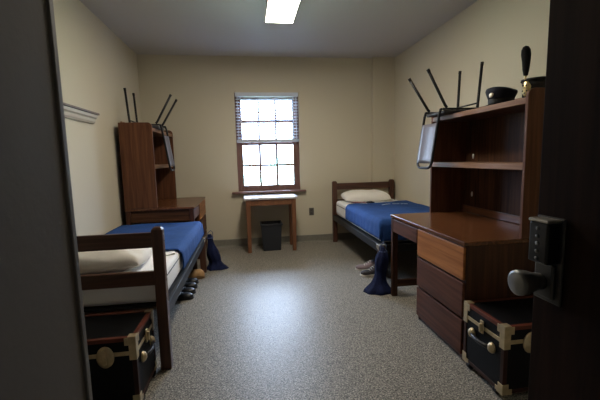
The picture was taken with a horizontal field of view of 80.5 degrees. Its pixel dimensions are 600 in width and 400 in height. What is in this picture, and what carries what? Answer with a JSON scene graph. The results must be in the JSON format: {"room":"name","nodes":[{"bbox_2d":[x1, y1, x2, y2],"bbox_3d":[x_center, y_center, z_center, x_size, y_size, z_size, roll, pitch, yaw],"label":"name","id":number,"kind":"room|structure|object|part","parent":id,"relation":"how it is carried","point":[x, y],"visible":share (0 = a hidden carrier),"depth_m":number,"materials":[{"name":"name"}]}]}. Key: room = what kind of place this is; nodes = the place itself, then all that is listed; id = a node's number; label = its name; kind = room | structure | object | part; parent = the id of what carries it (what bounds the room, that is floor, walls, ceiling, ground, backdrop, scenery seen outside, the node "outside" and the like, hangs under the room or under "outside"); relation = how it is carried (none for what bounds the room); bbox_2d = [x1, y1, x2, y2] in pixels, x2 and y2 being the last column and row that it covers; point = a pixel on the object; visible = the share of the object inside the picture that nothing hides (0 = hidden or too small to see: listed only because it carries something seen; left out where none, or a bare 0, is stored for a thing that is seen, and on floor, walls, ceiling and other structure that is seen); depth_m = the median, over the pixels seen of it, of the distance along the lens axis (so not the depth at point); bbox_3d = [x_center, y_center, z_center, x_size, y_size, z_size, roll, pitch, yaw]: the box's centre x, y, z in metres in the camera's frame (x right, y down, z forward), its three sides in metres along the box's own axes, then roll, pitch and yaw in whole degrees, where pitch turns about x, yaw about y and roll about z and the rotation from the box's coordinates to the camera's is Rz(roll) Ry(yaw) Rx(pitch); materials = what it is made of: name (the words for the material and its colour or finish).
{"room":"dormitory room","nodes":[
{"label":"dormitory room","id":0,"kind":"room"},
{"bbox_2d":[0,0,92,399],"bbox_3d":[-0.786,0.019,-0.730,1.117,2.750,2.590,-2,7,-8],"label":"door frame","id":1,"kind":"structure","parent":0,"point":[41,354],"depth_m":0.54,"materials":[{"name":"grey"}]},
{"bbox_2d":[53,0,141,235],"bbox_3d":[-1.765,-0.227,1.548,0.150,2.750,7.410,-2,7,-8],"label":"wall","id":2,"kind":"structure","parent":0,"point":[95,64],"depth_m":3.42,"materials":[{"name":"beige paint"}]},
{"bbox_2d":[63,102,99,123],"bbox_3d":[-1.821,-0.680,2.571,0.065,0.102,1.640,-2,7,-8],"label":"wall ledge","id":3,"kind":"object","parent":2,"relation":"attached to","point":[72,112],"visible":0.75,"depth_m":3.02,"materials":[{"name":"beige"}]},
{"bbox_2d":[136,54,370,239],"bbox_3d":[-0.393,-0.713,5.364,3.691,2.750,0.200,-2,7,-8],"label":"wall","id":4,"kind":"structure","parent":0,"point":[334,94],"depth_m":5.21,"materials":[{"name":"beige paint"}]},
{"bbox_2d":[232,93,305,193],"bbox_3d":[-0.486,-0.847,5.294,1.095,1.462,0.260,-2,7,-8],"label":"window","id":5,"kind":"structure","parent":4,"relation":"in","point":[295,187],"depth_m":5.32,"materials":[{"name":"brown wood"}]},
{"bbox_2d":[235,92,298,142],"bbox_3d":[-0.479,-1.213,5.215,0.919,0.713,0.066,-2,7,-8],"label":"window blind","id":6,"kind":"object","parent":5,"relation":"attached to","point":[237,94],"visible":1,"depth_m":5.21,"materials":[{"name":"grey plastic"}]},
{"bbox_3d":[-0.472,-0.881,5.257,0.919,0.043,0.056,-2,7,-8],"label":"rail","id":7,"kind":"part","parent":6,"relation":"part of","materials":[{"name":"grey"}]},
{"bbox_3d":[-0.495,-1.187,5.328,0.845,0.705,0.035,-2,7,-8],"label":"sash","id":8,"kind":"part","parent":5,"relation":"part of","materials":[{"name":"brown wood"}]},
{"bbox_3d":[-0.472,-0.519,5.362,0.845,0.700,0.035,-2,7,-8],"label":"sash","id":9,"kind":"part","parent":5,"relation":"part of","materials":[{"name":"brown wood"}]},
{"bbox_3d":[-0.459,-0.127,5.315,1.095,0.026,0.130,-2,7,-8],"label":"sill","id":10,"kind":"part","parent":5,"relation":"part of","materials":[{"name":"brown wood"}]},
{"bbox_2d":[207,233,359,246],"bbox_3d":[-0.515,0.620,5.387,3.346,0.105,0.020,-2,7,-8],"label":"baseboard","id":11,"kind":"structure","parent":4,"relation":"attached to","point":[341,236],"depth_m":5.44,"materials":[{"name":"grey plastic"}]},
{"bbox_2d":[309,208,313,214],"bbox_3d":[0.178,0.178,5.444,0.072,0.116,0.010,-2,7,-8],"label":"wall outlet","id":12,"kind":"object","parent":4,"relation":"attached to","point":[311,210],"visible":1,"depth_m":5.44,"materials":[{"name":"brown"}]},
{"bbox_2d":[80,0,477,57],"bbox_3d":[0.100,-1.720,1.654,3.991,0.100,7.410,-2,7,-8],"label":"ceiling","id":13,"kind":"structure","parent":0,"point":[319,28],"depth_m":3.92,"materials":[{"name":"grey paint"}]},
{"bbox_2d":[265,0,299,23],"bbox_3d":[-0.126,-1.797,3.066,0.294,0.067,1.224,-2,7,-8],"label":"ceiling light","id":14,"kind":"object","parent":13,"relation":"attached to","point":[277,11],"visible":1,"depth_m":3.38,"materials":[{"name":"white plastic"}]},
{"bbox_2d":[86,239,527,399],"bbox_3d":[0.168,1.109,1.989,3.991,0.100,7.410,-2,7,-8],"label":"floor","id":15,"kind":"structure","parent":0,"point":[285,323],"depth_m":2.55,"materials":[{"name":"grey carpet"}]},
{"bbox_2d":[84,309,157,399],"bbox_3d":[-1.252,0.895,1.935,0.865,0.404,0.371,-2,7,-8],"label":"trunk","id":16,"kind":"object","parent":15,"relation":"on","point":[121,345],"visible":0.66,"depth_m":1.84,"materials":[{"name":"black leather"}]},
{"bbox_3d":[-1.257,0.741,1.927,0.782,0.081,0.338,-2,7,-8],"label":"lid","id":17,"kind":"part","parent":16,"relation":"part of","materials":[{"name":"black leather"}]},
{"bbox_3d":[-0.845,0.838,2.000,0.036,0.026,0.163,-2,7,-8],"label":"handle","id":18,"kind":"part","parent":16,"relation":"part of","materials":[{"name":"black leather"}]},
{"bbox_2d":[77,226,206,369],"bbox_3d":[-1.405,0.516,3.063,0.918,0.900,1.974,-2,7,-8],"label":"frame","id":19,"kind":"object","parent":15,"relation":"on","point":[166,299],"visible":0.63,"depth_m":2.13,"materials":[{"name":"brown wood"}]},
{"bbox_3d":[-1.274,0.256,2.077,0.780,0.093,0.027,-2,7,-8],"label":"headboard rail","id":20,"kind":"part","parent":19,"relation":"part of","materials":[{"name":"brown wood"}]},
{"bbox_3d":[-1.269,0.490,2.105,0.780,0.088,0.027,-2,7,-8],"label":"headboard rail","id":21,"kind":"part","parent":19,"relation":"part of","materials":[{"name":"brown wood"}]},
{"bbox_2d":[80,250,182,306],"bbox_3d":[-1.407,0.468,3.062,0.845,0.185,1.845,-2,7,-8],"label":"mattress","id":22,"kind":"object","parent":19,"relation":"on","point":[174,263],"visible":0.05,"depth_m":2.20,"materials":[{"name":"white fabric"}]},
{"bbox_2d":[78,248,151,273],"bbox_3d":[-1.344,0.368,2.381,0.630,0.167,0.450,-2,7,-9],"label":"pillow","id":23,"kind":"object","parent":22,"relation":"on","point":[107,260],"visible":0.44,"depth_m":2.21,"materials":[{"name":"white fabric"}]},
{"bbox_2d":[106,221,203,268],"bbox_3d":[-1.431,0.409,3.358,0.863,0.183,1.308,-2,7,-8],"label":"blanket","id":24,"kind":"object","parent":22,"relation":"on","point":[184,237],"visible":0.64,"depth_m":3.46,"materials":[{"name":"blue fabric"}]},
{"bbox_2d":[166,251,174,255],"bbox_3d":[-0.999,0.404,2.666,0.100,0.014,0.070,-5,8,-31],"label":"folded paper","id":25,"kind":"object","parent":22,"relation":"on","point":[171,252],"visible":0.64,"depth_m":2.66,"materials":[{"name":"white paper"}]},
{"bbox_3d":[-0.847,0.608,2.180,0.064,0.900,0.055,-2,7,-8],"label":"head post","id":26,"kind":"part","parent":19,"relation":"part of","materials":[{"name":"brown wood"}]},
{"bbox_3d":[-0.972,0.581,3.132,0.030,0.075,1.858,-2,7,-8],"label":"rail","id":27,"kind":"part","parent":19,"relation":"part of","materials":[{"name":"black metal"}]},
{"bbox_3d":[-1.120,0.659,4.094,0.064,0.360,0.055,-2,7,-8],"label":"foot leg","id":28,"kind":"part","parent":19,"relation":"part of","materials":[{"name":"brown wood"}]},
{"bbox_2d":[125,197,207,268],"bbox_3d":[-1.667,0.408,4.617,0.755,0.762,1.120,-2,7,-8],"label":"desk","id":29,"kind":"object","parent":15,"relation":"on","point":[186,209],"visible":0.48,"depth_m":4.08,"materials":[{"name":"brown wood"}]},
{"bbox_3d":[-1.931,0.496,4.043,0.050,0.735,0.040,-2,7,-8],"label":"leg","id":30,"kind":"part","parent":29,"relation":"part of","materials":[{"name":"brown wood"}]},
{"bbox_2d":[118,121,176,209],"bbox_3d":[-1.883,-0.446,4.487,0.350,0.973,1.120,-2,7,-8],"label":"hutch","id":31,"kind":"object","parent":29,"relation":"on","point":[147,177],"visible":0.91,"depth_m":3.96,"materials":[{"name":"brown wood"}]},
{"bbox_3d":[-1.802,-0.376,3.948,0.350,0.958,0.022,-2,7,-8],"label":"panel","id":32,"kind":"part","parent":31,"relation":"part of","materials":[{"name":"brown wood"}]},
{"bbox_2d":[123,88,177,170],"bbox_3d":[-1.726,-0.811,4.198,0.519,0.944,0.362,-2,7,-8],"label":"chair","id":33,"kind":"object","parent":31,"relation":"on","point":[161,127],"visible":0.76,"depth_m":4.21,"materials":[{"name":"black metal"}]},
{"bbox_3d":[-1.943,-1.051,3.987,0.048,0.381,0.025,-6,8,-37],"label":"leg","id":34,"kind":"part","parent":33,"relation":"part of","materials":[{"name":"black metal"}]},
{"bbox_3d":[-1.987,-1.084,4.279,0.048,0.381,0.025,1,7,20],"label":"leg","id":35,"kind":"part","parent":33,"relation":"part of","materials":[{"name":"black metal"}]},
{"bbox_3d":[-1.561,-1.031,4.041,0.205,0.323,0.026,-1,7,-1],"label":"leg","id":36,"kind":"part","parent":33,"relation":"part of","materials":[{"name":"black metal"}]},
{"bbox_3d":[-1.582,-0.621,4.242,0.101,0.550,0.272,-2,7,-8],"label":"frame","id":37,"kind":"part","parent":33,"relation":"part of","materials":[{"name":"black metal"}]},
{"bbox_3d":[-1.606,-1.065,4.344,0.205,0.323,0.026,-3,7,-16],"label":"leg","id":38,"kind":"part","parent":33,"relation":"part of","materials":[{"name":"black metal"}]},
{"bbox_3d":[-1.576,-0.585,4.247,0.077,0.367,0.242,-2,7,-8],"label":"panel","id":39,"kind":"part","parent":33,"relation":"part of","materials":[{"name":"grey plastic"}]},
{"bbox_2d":[153,132,169,136],"bbox_3d":[-1.891,-0.840,4.440,0.312,0.036,1.075,-2,7,-8],"label":"shelf","id":40,"kind":"object","parent":31,"relation":"attached to","point":[155,134],"depth_m":4.58,"materials":[{"name":"brown wood"}]},
{"bbox_3d":[-1.963,-0.500,5.027,0.350,0.958,0.022,-2,7,-8],"label":"panel","id":41,"kind":"part","parent":31,"relation":"part of","materials":[{"name":"brown wood"}]},
{"bbox_3d":[-1.245,0.468,4.142,0.050,0.735,0.040,-2,7,-8],"label":"leg","id":42,"kind":"part","parent":29,"relation":"part of","materials":[{"name":"brown wood"}]},
{"bbox_3d":[-1.272,0.140,4.358,0.018,0.116,0.452,-2,7,-8],"label":"pencil drawer","id":43,"kind":"part","parent":29,"relation":"part of","materials":[{"name":"brown wood"}]},
{"bbox_3d":[-1.348,0.123,4.888,0.018,0.208,0.592,-2,7,-8],"label":"drawer","id":44,"kind":"part","parent":29,"relation":"part of","materials":[{"name":"orange wood"}]},
{"bbox_3d":[-1.343,0.353,4.915,0.018,0.222,0.592,-2,7,-8],"label":"drawer","id":45,"kind":"part","parent":29,"relation":"part of","materials":[{"name":"brown wood"}]},
{"bbox_3d":[-1.337,0.591,4.943,0.018,0.222,0.592,-2,7,-8],"label":"drawer","id":46,"kind":"part","parent":29,"relation":"part of","materials":[{"name":"brown wood"}]},
{"bbox_2d":[176,292,193,300],"bbox_3d":[-1.151,0.877,3.329,0.299,0.107,0.105,-2,7,-1],"label":"shoe","id":47,"kind":"object","parent":15,"relation":"on","point":[182,296],"visible":0.41,"depth_m":3.29,"materials":[{"name":"black leather"}]},
{"bbox_2d":[181,287,195,293],"bbox_3d":[-1.170,0.863,3.456,0.299,0.107,0.105,-2,7,-5],"label":"shoe","id":48,"kind":"object","parent":15,"relation":"on","point":[192,290],"visible":0.38,"depth_m":3.44,"materials":[{"name":"black leather"}]},
{"bbox_2d":[184,282,197,287],"bbox_3d":[-1.195,0.847,3.593,0.299,0.107,0.105,-3,7,-10],"label":"shoe","id":49,"kind":"object","parent":15,"relation":"on","point":[187,284],"visible":0.36,"depth_m":3.58,"materials":[{"name":"black leather"}]},
{"bbox_2d":[186,278,198,283],"bbox_3d":[-1.219,0.832,3.720,0.299,0.107,0.105,-3,7,-14],"label":"shoe","id":50,"kind":"object","parent":15,"relation":"on","point":[195,280],"visible":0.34,"depth_m":3.71,"materials":[{"name":"black leather"}]},
{"bbox_2d":[188,269,204,278],"bbox_3d":[-1.198,0.815,3.884,0.299,0.103,0.105,-3,7,-14],"label":"slipper","id":51,"kind":"object","parent":15,"relation":"on","point":[195,273],"visible":0.5,"depth_m":3.86,"materials":[{"name":"brown fabric"}]},
{"bbox_2d":[207,230,228,270],"bbox_3d":[-0.995,0.585,4.223,0.267,0.467,0.192,-2,7,-8],"label":"laundry bag","id":52,"kind":"object","parent":15,"relation":"on","point":[213,255],"visible":1,"depth_m":4.18,"materials":[{"name":"blue fabric"}]},
{"bbox_2d":[244,194,297,252],"bbox_3d":[-0.418,0.321,5.083,0.740,0.765,0.430,-2,7,-8],"label":"side table","id":53,"kind":"object","parent":15,"relation":"on","point":[270,199],"visible":1,"depth_m":4.88,"materials":[{"name":"brown laminate"}]},
{"bbox_3d":[-0.702,0.367,4.873,0.066,0.736,0.056,-2,7,-8],"label":"leg","id":54,"kind":"part","parent":53,"relation":"part of","materials":[{"name":"brown wood"}]},
{"bbox_3d":[-0.134,0.304,5.296,0.066,0.736,0.056,-2,7,-8],"label":"leg","id":55,"kind":"part","parent":53,"relation":"part of","materials":[{"name":"brown wood"}]},
{"bbox_3d":[-0.084,0.342,4.962,0.066,0.736,0.056,-2,7,-8],"label":"leg","id":56,"kind":"part","parent":53,"relation":"part of","materials":[{"name":"brown wood"}]},
{"bbox_2d":[260,220,282,250],"bbox_3d":[-0.409,0.511,5.075,0.308,0.387,0.274,-2,7,-8],"label":"wastebasket","id":57,"kind":"object","parent":15,"relation":"on","point":[271,230],"visible":1,"depth_m":4.96,"materials":[{"name":"black plastic"}]},
{"bbox_2d":[355,259,374,270],"bbox_3d":[0.785,0.743,4.068,0.299,0.107,0.105,-2,7,-2],"label":"sneaker","id":58,"kind":"object","parent":15,"relation":"on","point":[368,265],"visible":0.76,"depth_m":4.03,"materials":[{"name":"grey"}]},
{"bbox_2d":[360,265,374,276],"bbox_3d":[0.801,0.764,3.890,0.299,0.107,0.105,-3,7,-17],"label":"sneaker","id":59,"kind":"object","parent":15,"relation":"on","point":[370,272],"visible":0.52,"depth_m":3.84,"materials":[{"name":"black"}]},
{"bbox_2d":[332,179,416,251],"bbox_3d":[1.116,0.268,4.514,0.979,0.932,1.974,-2,7,-8],"label":"frame","id":60,"kind":"object","parent":15,"relation":"on","point":[367,238],"visible":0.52,"depth_m":5.32,"materials":[{"name":"brown wood"}]},
{"bbox_3d":[0.529,0.178,5.393,0.068,0.932,0.055,-2,7,-8],"label":"head post","id":61,"kind":"part","parent":60,"relation":"part of","materials":[{"name":"brown wood"}]},
{"bbox_3d":[0.658,0.371,4.460,0.032,0.078,1.858,-2,7,-8],"label":"rail","id":62,"kind":"part","parent":60,"relation":"part of","materials":[{"name":"black metal"}]},
{"bbox_3d":[0.966,-0.222,5.411,0.832,0.096,0.027,-2,7,-8],"label":"headboard rail","id":63,"kind":"part","parent":60,"relation":"part of","materials":[{"name":"brown wood"}]},
{"bbox_2d":[336,199,410,241],"bbox_3d":[1.115,0.203,4.501,0.901,0.222,1.845,-2,7,-8],"label":"mattress","id":64,"kind":"object","parent":60,"relation":"on","point":[340,205],"visible":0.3,"depth_m":5.03,"materials":[{"name":"white fabric"}]},
{"bbox_2d":[341,189,390,201],"bbox_3d":[0.958,-0.069,5.194,0.690,0.158,0.373,-2,7,-6],"label":"pillow","id":65,"kind":"object","parent":64,"relation":"on","point":[352,195],"visible":1,"depth_m":5.05,"materials":[{"name":"white fabric"}]},
{"bbox_2d":[345,200,429,241],"bbox_3d":[1.132,0.210,4.226,0.920,0.232,1.362,-2,7,-8],"label":"blanket","id":66,"kind":"object","parent":64,"relation":"on","point":[374,218],"visible":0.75,"depth_m":4.04,"materials":[{"name":"blue fabric"}]},
{"bbox_3d":[1.421,0.141,5.521,0.068,0.932,0.055,-2,7,-8],"label":"head post","id":67,"kind":"part","parent":60,"relation":"part of","materials":[{"name":"brown wood"}]},
{"bbox_3d":[1.257,0.463,3.585,0.821,0.072,0.035,-2,7,-8],"label":"foot rail","id":68,"kind":"part","parent":60,"relation":"part of","materials":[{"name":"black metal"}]},
{"bbox_2d":[363,242,390,295],"bbox_3d":[0.743,0.638,3.379,0.277,0.477,0.229,-3,7,-14],"label":"laundry bag","id":69,"kind":"object","parent":15,"relation":"on","point":[379,285],"visible":0.98,"depth_m":3.35,"materials":[{"name":"blue fabric"}]},
{"bbox_2d":[391,211,534,360],"bbox_3d":[1.288,0.555,2.774,0.755,0.762,1.120,-2,7,-8],"label":"desk","id":70,"kind":"object","parent":15,"relation":"on","point":[463,255],"visible":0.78,"depth_m":2.36,"materials":[{"name":"brown wood"}]},
{"bbox_3d":[0.867,0.522,3.252,0.050,0.735,0.040,-2,7,-8],"label":"leg","id":71,"kind":"part","parent":70,"relation":"part of","materials":[{"name":"brown wood"}]},
{"bbox_3d":[0.879,0.253,2.965,0.018,0.116,0.452,-2,7,-8],"label":"pencil drawer","id":72,"kind":"part","parent":70,"relation":"part of","materials":[{"name":"brown wood"}]},
{"bbox_3d":[0.969,0.825,2.501,0.018,0.222,0.592,-2,7,-8],"label":"drawer","id":73,"kind":"part","parent":70,"relation":"part of","materials":[{"name":"brown wood"}]},
{"bbox_3d":[0.963,0.587,2.473,0.018,0.222,0.592,-2,7,-8],"label":"drawer","id":74,"kind":"part","parent":70,"relation":"part of","materials":[{"name":"brown wood"}]},
{"bbox_3d":[0.958,0.357,2.445,0.018,0.208,0.592,-2,7,-8],"label":"drawer","id":75,"kind":"part","parent":70,"relation":"part of","materials":[{"name":"orange wood"}]},
{"bbox_2d":[430,86,544,238],"bbox_3d":[1.434,-0.317,2.695,0.364,0.979,1.120,-2,7,-8],"label":"hutch","id":76,"kind":"object","parent":70,"relation":"on","point":[487,160],"depth_m":2.80,"materials":[{"name":"brown wood"}]},
{"bbox_2d":[408,62,483,168],"bbox_3d":[1.214,-0.691,2.996,0.493,0.848,0.351,-2,7,-8],"label":"chair","id":77,"kind":"object","parent":76,"relation":"on","point":[428,138],"visible":0.89,"depth_m":2.97,"materials":[{"name":"grey plastic"}]},
{"bbox_3d":[1.046,-0.910,3.098,0.195,0.290,0.025,-1,7,-1],"label":"leg","id":78,"kind":"part","parent":77,"relation":"part of","materials":[{"name":"black metal"}]},
{"bbox_3d":[1.082,-0.477,3.001,0.073,0.330,0.235,-2,7,-8],"label":"panel","id":79,"kind":"part","parent":77,"relation":"part of","materials":[{"name":"grey plastic"}]},
{"bbox_3d":[1.086,-0.510,2.998,0.096,0.494,0.264,-2,7,-8],"label":"frame","id":80,"kind":"part","parent":77,"relation":"part of","materials":[{"name":"black metal"}]},
{"bbox_3d":[1.090,-0.876,2.804,0.195,0.290,0.025,-3,7,-16],"label":"leg","id":81,"kind":"part","parent":77,"relation":"part of","materials":[{"name":"black metal"}]},
{"bbox_3d":[1.289,-0.731,3.002,0.318,0.027,0.293,-2,7,-8],"label":"seat","id":82,"kind":"part","parent":77,"relation":"part of","materials":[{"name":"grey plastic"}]},
{"bbox_3d":[1.289,-0.754,3.000,0.329,0.018,0.296,-2,7,-8],"label":"seat frame","id":83,"kind":"part","parent":77,"relation":"part of","materials":[{"name":"black metal"}]},
{"bbox_3d":[1.408,-0.955,3.141,0.046,0.342,0.024,-7,8,-37],"label":"leg","id":84,"kind":"part","parent":77,"relation":"part of","materials":[{"name":"black metal"}]},
{"bbox_3d":[1.450,-0.923,2.858,0.046,0.342,0.024,1,7,21],"label":"leg","id":85,"kind":"part","parent":77,"relation":"part of","materials":[{"name":"black metal"}]},
{"bbox_3d":[1.362,-0.342,3.240,0.350,0.905,0.022,-2,7,-8],"label":"panel","id":86,"kind":"part","parent":76,"relation":"part of","materials":[{"name":"brown wood"}]},
{"bbox_2d":[440,104,525,121],"bbox_3d":[1.432,-0.660,2.655,0.312,0.034,1.075,-2,7,-8],"label":"shelf","id":87,"kind":"object","parent":76,"relation":"attached to","point":[496,111],"depth_m":2.65,"materials":[{"name":"brown wood"}]},
{"bbox_3d":[1.604,-0.283,2.724,0.015,0.893,1.075,-2,7,-8],"label":"panel","id":88,"kind":"part","parent":76,"relation":"part of","materials":[{"name":"brown wood"}]},
{"bbox_2d":[468,162,522,162],"bbox_3d":[1.441,-0.271,2.701,0.312,0.030,1.075,-2,7,-8],"label":"shelf","id":89,"kind":"object","parent":76,"relation":"attached to","point":[468,162],"depth_m":2.66,"materials":[{"name":"brown wood"}]},
{"bbox_3d":[1.400,-0.720,2.476,0.227,0.125,0.194,-4,7,-22],"label":"peaked cap","id":90,"kind":"part","parent":76,"relation":"part of","materials":[{"name":"black fabric"}]},
{"bbox_3d":[1.408,-0.743,2.476,0.209,0.080,0.194,-4,7,-22],"label":"crown","id":91,"kind":"part","parent":76,"relation":"part of","materials":[{"name":"black fabric"}]},
{"bbox_3d":[1.522,-0.218,2.161,0.350,0.905,0.022,-2,7,-8],"label":"panel","id":92,"kind":"part","parent":76,"relation":"part of","materials":[{"name":"brown wood"}]},
{"bbox_2d":[520,46,545,97],"bbox_3d":[1.505,-0.804,2.261,0.222,0.338,0.174,-3,7,-14],"label":"shako","id":93,"kind":"object","parent":76,"relation":"on","point":[527,83],"visible":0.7,"depth_m":2.22,"materials":[{"name":"black fabric"}]},
{"bbox_3d":[1.436,-0.709,2.254,0.019,0.100,0.065,-3,7,-14],"label":"plate","id":94,"kind":"part","parent":93,"relation":"part of","materials":[{"name":"gold metal"}]},
{"bbox_2d":[462,295,533,395],"bbox_3d":[1.422,0.817,2.052,0.865,0.404,0.371,-2,7,-8],"label":"trunk","id":95,"kind":"object","parent":15,"relation":"on","point":[497,332],"visible":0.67,"depth_m":1.93,"materials":[{"name":"black leather"}]},
{"bbox_3d":[1.010,0.793,1.998,0.036,0.026,0.163,-2,7,-8],"label":"handle","id":96,"kind":"part","parent":95,"relation":"part of","materials":[{"name":"black leather"}]},
{"bbox_3d":[1.417,0.662,2.044,0.782,0.081,0.338,-2,7,-8],"label":"lid","id":97,"kind":"part","parent":95,"relation":"part of","materials":[{"name":"black leather"}]},
{"bbox_2d":[371,57,394,193],"bbox_3d":[1.282,-0.765,5.470,0.345,2.750,0.070,-2,7,-8],"label":"wall column","id":98,"kind":"structure","parent":0,"point":[382,68],"depth_m":5.38,"materials":[{"name":"beige paint"}]},
{"bbox_2d":[394,0,549,206],"bbox_3d":[2.034,-0.384,2.095,0.150,2.750,7.410,-2,7,-8],"label":"wall","id":99,"kind":"structure","parent":0,"point":[494,33],"depth_m":3.69,"materials":[{"name":"beige paint"}]},
{"bbox_3d":[1.565,-0.078,-0.392,1.510,2.750,2.590,-2,7,-8],"label":"wall","id":100,"kind":"structure","parent":0,"visible":0},
{"bbox_2d":[508,0,599,399],"bbox_3d":[0.603,0.177,0.382,0.124,2.092,0.910,-2,7,-8],"label":"door","id":101,"kind":"structure","parent":100,"relation":"in","point":[564,238],"depth_m":0.74,"materials":[{"name":"brown wood"}]},
{"bbox_3d":[0.512,0.185,0.797,0.062,0.058,0.058,-2,7,-8],"label":"knob","id":102,"kind":"part","parent":101,"relation":"part of","materials":[{"name":"silver metal"}]},
{"bbox_3d":[0.549,0.179,0.795,0.009,0.080,0.050,-2,7,-8],"label":"rose plate","id":103,"kind":"part","parent":101,"relation":"part of","materials":[{"name":"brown metal"}]},
{"bbox_3d":[0.556,0.133,0.790,0.006,0.193,0.072,-2,7,-8],"label":"lock plate","id":104,"kind":"part","parent":101,"relation":"part of","materials":[{"name":"brown metal"}]},
{"label":"outside","id":105,"kind":"structure","parent":0,"visible":0},
{"bbox_2d":[257,179,271,184],"bbox_3d":[-6.166,-0.246,42.762,80.000,0.100,74.090,-2,7,-8],"label":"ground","id":106,"kind":"structure","parent":105,"point":[264,181],"depth_m":69.34,"materials":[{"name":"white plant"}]},
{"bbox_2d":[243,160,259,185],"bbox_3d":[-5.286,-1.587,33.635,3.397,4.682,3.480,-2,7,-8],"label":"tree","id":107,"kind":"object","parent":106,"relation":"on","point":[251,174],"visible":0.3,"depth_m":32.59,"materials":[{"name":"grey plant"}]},
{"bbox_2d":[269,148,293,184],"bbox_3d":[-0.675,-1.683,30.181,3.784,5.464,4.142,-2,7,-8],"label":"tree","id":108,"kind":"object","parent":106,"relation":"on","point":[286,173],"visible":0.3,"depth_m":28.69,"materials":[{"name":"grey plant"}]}
]}

